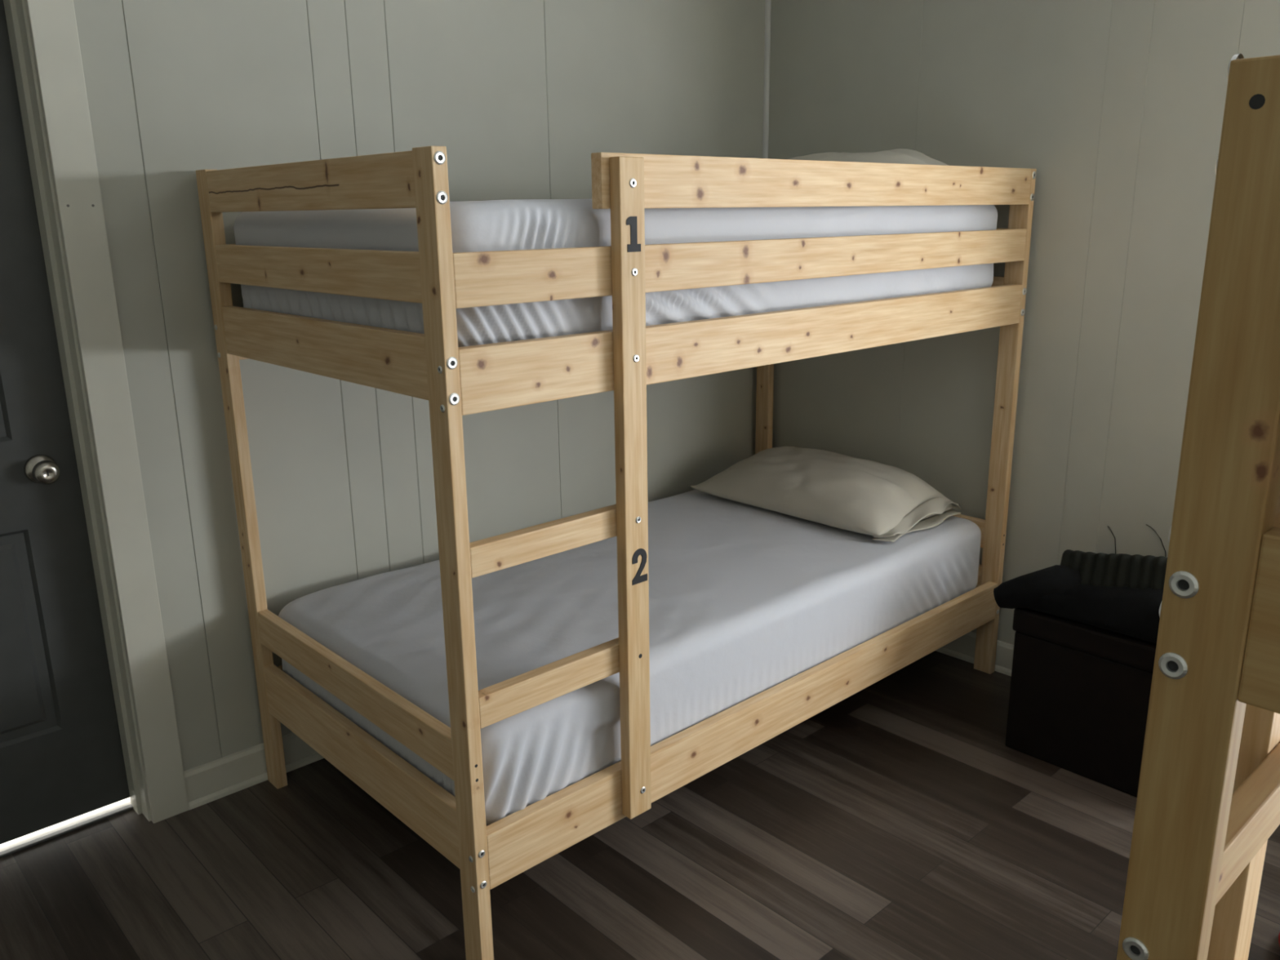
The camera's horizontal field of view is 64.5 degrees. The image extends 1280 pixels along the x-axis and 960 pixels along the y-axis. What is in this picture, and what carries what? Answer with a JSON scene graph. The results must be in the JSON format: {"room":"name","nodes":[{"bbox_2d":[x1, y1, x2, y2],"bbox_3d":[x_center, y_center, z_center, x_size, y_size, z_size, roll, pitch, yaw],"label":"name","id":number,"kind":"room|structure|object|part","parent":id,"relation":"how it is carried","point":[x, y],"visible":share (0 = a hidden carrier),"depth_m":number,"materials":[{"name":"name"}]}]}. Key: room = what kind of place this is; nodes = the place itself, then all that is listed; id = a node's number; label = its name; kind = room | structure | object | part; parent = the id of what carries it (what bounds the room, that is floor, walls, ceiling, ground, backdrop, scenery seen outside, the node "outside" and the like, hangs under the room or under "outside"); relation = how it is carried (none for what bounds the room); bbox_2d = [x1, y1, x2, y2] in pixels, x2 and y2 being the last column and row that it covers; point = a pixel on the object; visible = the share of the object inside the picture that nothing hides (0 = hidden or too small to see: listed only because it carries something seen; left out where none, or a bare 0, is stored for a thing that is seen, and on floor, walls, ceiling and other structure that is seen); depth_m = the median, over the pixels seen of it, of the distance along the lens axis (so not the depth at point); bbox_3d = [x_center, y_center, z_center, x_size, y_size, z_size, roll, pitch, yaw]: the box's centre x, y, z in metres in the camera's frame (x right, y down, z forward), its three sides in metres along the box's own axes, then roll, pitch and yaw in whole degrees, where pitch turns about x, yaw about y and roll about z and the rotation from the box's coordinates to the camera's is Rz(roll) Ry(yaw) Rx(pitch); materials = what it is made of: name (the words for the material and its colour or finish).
{"room":"dormitory","nodes":[
{"label":"dormitory","id":0,"kind":"room"},
{"bbox_2d":[73,0,764,771],"bbox_3d":[-1.294,-0.343,2.280,4.904,2.460,0.130,-14,20,-41],"label":"wall","id":1,"kind":"structure","parent":0,"point":[520,95],"depth_m":2.67,"materials":[{"name":"paint"}]},
{"bbox_2d":[0,0,129,844],"bbox_3d":[-1.611,-0.082,2.080,0.813,2.018,0.098,-14,20,-41],"label":"door","id":2,"kind":"structure","parent":1,"relation":"in","point":[62,759],"depth_m":2.38,"materials":[{"name":"paint"}]},
{"bbox_3d":[-1.358,-0.020,2.314,0.068,0.068,0.065,-14,20,-41],"label":"knob","id":3,"kind":"part","parent":2,"relation":"part of","materials":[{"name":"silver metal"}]},
{"bbox_2d":[0,797,130,852],"bbox_3d":[-1.623,0.907,2.370,0.818,0.005,0.044,-14,20,-41],"label":"trim","id":4,"kind":"structure","parent":1,"relation":"attached to","point":[79,819],"depth_m":2.53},
{"bbox_2d":[0,804,133,857],"bbox_3d":[-1.602,0.913,2.348,0.818,0.006,0.018,-14,20,-41],"label":"trim","id":5,"kind":"structure","parent":1,"relation":"attached to","point":[74,827],"depth_m":2.50,"materials":[{"name":"grey metal"}]},
{"bbox_2d":[3,0,151,821],"bbox_3d":[-1.593,-0.074,2.062,0.842,2.060,0.131,-14,20,-41],"label":"trim","id":6,"kind":"structure","parent":1,"relation":"attached to","point":[15,12],"depth_m":2.30,"materials":[{"name":"paint"}]},
{"bbox_2d":[24,0,188,823],"bbox_3d":[-1.205,-0.179,2.301,0.087,2.130,0.020,-14,20,-41],"label":"trim","id":7,"kind":"structure","parent":1,"relation":"attached to","point":[52,24],"depth_m":2.28,"materials":[{"name":"paint"}]},
{"bbox_2d":[183,732,324,809],"bbox_3d":[-0.342,0.591,3.318,2.229,0.100,0.020,-14,20,-41],"label":"baseboard","id":8,"kind":"structure","parent":1,"relation":"attached to","point":[213,780],"depth_m":2.67,"materials":[{"name":"paint"}]},
{"bbox_2d":[762,0,770,158],"bbox_3d":[0.454,-0.801,3.730,0.014,2.360,0.014,-14,20,-41],"label":"trim","id":9,"kind":"structure","parent":1,"relation":"attached to","point":[767,2],"depth_m":3.57,"materials":[{"name":"grey paint"}]},
{"bbox_2d":[0,650,1279,959],"bbox_3d":[0.375,1.307,0.867,4.904,0.050,5.000,-14,20,-41],"label":"floor","id":10,"kind":"structure","parent":0,"point":[898,820],"depth_m":2.33,"materials":[{"name":"wood"}]},
{"bbox_2d":[195,146,1036,959],"bbox_3d":[0.080,-0.039,2.806,2.003,1.570,1.048,-14,20,-41],"label":"bunk bed","id":11,"kind":"object","parent":10,"relation":"on","point":[456,382],"visible":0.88,"depth_m":2.08,"materials":[{"name":"brown wood"}]},
{"bbox_3d":[-0.979,0.052,2.514,0.029,1.570,0.060,-14,20,-41],"label":"post","id":12,"kind":"part","parent":11,"relation":"part of","materials":[{"name":"brown wood"}]},
{"bbox_3d":[-0.271,-0.521,3.066,1.941,0.113,0.029,-14,20,-41],"label":"rail","id":13,"kind":"part","parent":11,"relation":"part of","materials":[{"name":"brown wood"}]},
{"bbox_3d":[-0.663,-0.574,1.985,0.026,0.090,0.896,-14,20,-41],"label":"rail","id":14,"kind":"part","parent":11,"relation":"part of","materials":[{"name":"brown wood"}]},
{"bbox_3d":[-0.661,-0.420,2.026,0.026,0.084,0.896,-14,20,-41],"label":"rail","id":15,"kind":"part","parent":11,"relation":"part of","materials":[{"name":"brown wood"}]},
{"bbox_3d":[-0.659,-0.273,2.065,0.026,0.110,0.896,-14,20,-41],"label":"rail","id":16,"kind":"part","parent":11,"relation":"part of","materials":[{"name":"brown wood"}]},
{"bbox_3d":[-0.650,0.452,2.257,0.026,0.087,0.896,-14,20,-41],"label":"rail","id":17,"kind":"part","parent":11,"relation":"part of","materials":[{"name":"brown wood"}]},
{"bbox_3d":[-0.648,0.619,2.301,0.026,0.130,0.896,-14,20,-41],"label":"rail","id":18,"kind":"part","parent":11,"relation":"part of","materials":[{"name":"brown wood"}]},
{"bbox_3d":[-0.330,0.223,1.833,0.029,1.570,0.060,-14,20,-41],"label":"post","id":19,"kind":"part","parent":11,"relation":"part of","materials":[{"name":"brown wood"}]},
{"bbox_2d":[233,199,997,347],"bbox_3d":[0.048,-0.587,2.656,1.895,0.284,0.947,-14,20,-41],"label":"mattress","id":20,"kind":"object","parent":11,"relation":"on","point":[488,225],"visible":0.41,"depth_m":2.07,"materials":[{"name":"grey fabric"}]},
{"bbox_2d":[788,148,948,165],"bbox_3d":[0.603,-0.917,3.053,0.430,0.138,0.720,-14,20,-41],"label":"pillow","id":21,"kind":"object","parent":20,"relation":"on","point":[904,156],"visible":0.25,"depth_m":2.89,"materials":[{"name":"beige fabric"}]},
{"bbox_2d":[278,489,981,825],"bbox_3d":[0.080,0.332,2.908,1.932,0.248,0.959,-14,20,-41],"label":"mattress","id":22,"kind":"object","parent":11,"relation":"on","point":[744,600],"visible":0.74,"depth_m":2.53,"materials":[{"name":"grey fabric"}]},
{"bbox_2d":[689,446,961,542],"bbox_3d":[0.604,0.005,3.324,0.450,0.155,0.806,-14,20,-41],"label":"pillow","id":23,"kind":"object","parent":22,"relation":"on","point":[883,502],"visible":1,"depth_m":3.17,"materials":[{"name":"beige fabric"}]},
{"bbox_3d":[0.397,-0.508,2.319,1.941,0.090,0.029,-14,20,-41],"label":"guard rail","id":24,"kind":"part","parent":11,"relation":"part of","materials":[{"name":"brown wood"}]},
{"bbox_3d":[0.399,-0.344,2.363,1.941,0.113,0.029,-14,20,-41],"label":"rail","id":25,"kind":"part","parent":11,"relation":"part of","materials":[{"name":"brown wood"}]},
{"bbox_3d":[0.411,0.560,2.602,1.941,0.120,0.029,-14,20,-41],"label":"rail","id":26,"kind":"part","parent":11,"relation":"part of","materials":[{"name":"brown wood"}]},
{"bbox_3d":[0.467,-0.308,3.802,0.029,1.570,0.060,-14,20,-41],"label":"post","id":27,"kind":"part","parent":11,"relation":"part of","materials":[{"name":"brown wood"}]},
{"bbox_3d":[0.514,-0.694,2.384,1.616,0.099,0.029,-14,20,-41],"label":"guard rail","id":28,"kind":"part","parent":11,"relation":"part of","materials":[{"name":"brown wood"}]},
{"bbox_3d":[0.796,0.093,3.545,0.026,0.087,0.896,-14,20,-41],"label":"rail","id":29,"kind":"part","parent":11,"relation":"part of","materials":[{"name":"brown wood"}]},
{"bbox_3d":[0.798,0.259,3.589,0.026,0.130,0.896,-14,20,-41],"label":"rail","id":30,"kind":"part","parent":11,"relation":"part of","materials":[{"name":"brown wood"}]},
{"bbox_3d":[0.786,-0.632,3.353,0.026,0.110,0.896,-14,20,-41],"label":"rail","id":31,"kind":"part","parent":11,"relation":"part of","materials":[{"name":"brown wood"}]},
{"bbox_3d":[1.116,-0.136,3.121,0.029,1.570,0.060,-14,20,-41],"label":"post","id":32,"kind":"part","parent":11,"relation":"part of","materials":[{"name":"brown wood"}]},
{"bbox_2d":[1004,608,1156,797],"bbox_3d":[1.351,0.556,2.745,0.428,0.418,0.538,-14,20,-41],"label":"storage box","id":33,"kind":"object","parent":10,"relation":"on","point":[1079,697],"visible":0.37,"depth_m":2.66,"materials":[{"name":"fabric"}]},
{"bbox_2d":[993,549,1167,644],"bbox_3d":[1.316,0.245,2.658,0.620,0.236,0.435,14,21,43],"label":"jacket","id":34,"kind":"object","parent":33,"relation":"on","point":[1122,593],"visible":0.48,"depth_m":2.58,"materials":[{"name":"black fabric"}]},
{"bbox_2d":[1107,525,1115,553],"bbox_3d":[1.382,0.180,2.970,0.002,0.089,0.034,-14,20,-41],"label":"strand","id":35,"kind":"object","parent":34,"relation":"attached to","point":[1108,526],"visible":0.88,"depth_m":2.96,"materials":[{"name":"grey"}]},
{"bbox_2d":[1146,524,1165,556],"bbox_3d":[1.465,0.189,2.879,0.002,0.117,0.069,-14,20,-41],"label":"strand","id":36,"kind":"object","parent":34,"relation":"attached to","point":[1146,524],"visible":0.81,"depth_m":2.87,"materials":[{"name":"grey"}]},
{"bbox_3d":[1.349,0.387,2.700,0.428,0.068,0.538,-14,20,-41],"label":"lid","id":37,"kind":"part","parent":33,"relation":"part of","materials":[{"name":"fabric"}]},
{"bbox_2d":[1116,53,1279,959],"bbox_3d":[1.470,0.373,1.177,2.003,1.570,1.048,-14,20,-41],"label":"bunk bed","id":38,"kind":"object","parent":10,"relation":"on","point":[1207,808],"visible":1,"depth_m":0.74,"materials":[{"name":"brown wood"}]},
{"bbox_3d":[0.753,0.179,0.422,0.026,0.130,0.896,-14,20,-41],"label":"rail","id":39,"kind":"part","parent":38,"relation":"part of","materials":[{"name":"brown wood"}]},
{"bbox_3d":[1.141,-0.103,1.414,1.941,0.113,0.029,-14,20,-41],"label":"rail","id":40,"kind":"part","parent":38,"relation":"part of","materials":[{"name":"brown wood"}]},
{"bbox_2d":[768,0,1279,644],"bbox_3d":[2.111,-0.342,2.108,0.130,2.460,4.740,-14,20,-41],"label":"wall","id":41,"kind":"structure","parent":0,"point":[1117,107],"depth_m":2.96,"materials":[{"name":"paint"}]},
{"bbox_2d":[935,631,1013,676],"bbox_3d":[2.078,0.815,2.353,0.020,0.100,4.720,-14,20,-41],"label":"baseboard","id":42,"kind":"structure","parent":41,"relation":"attached to","point":[963,647],"depth_m":3.37,"materials":[{"name":"paint"}]}
]}

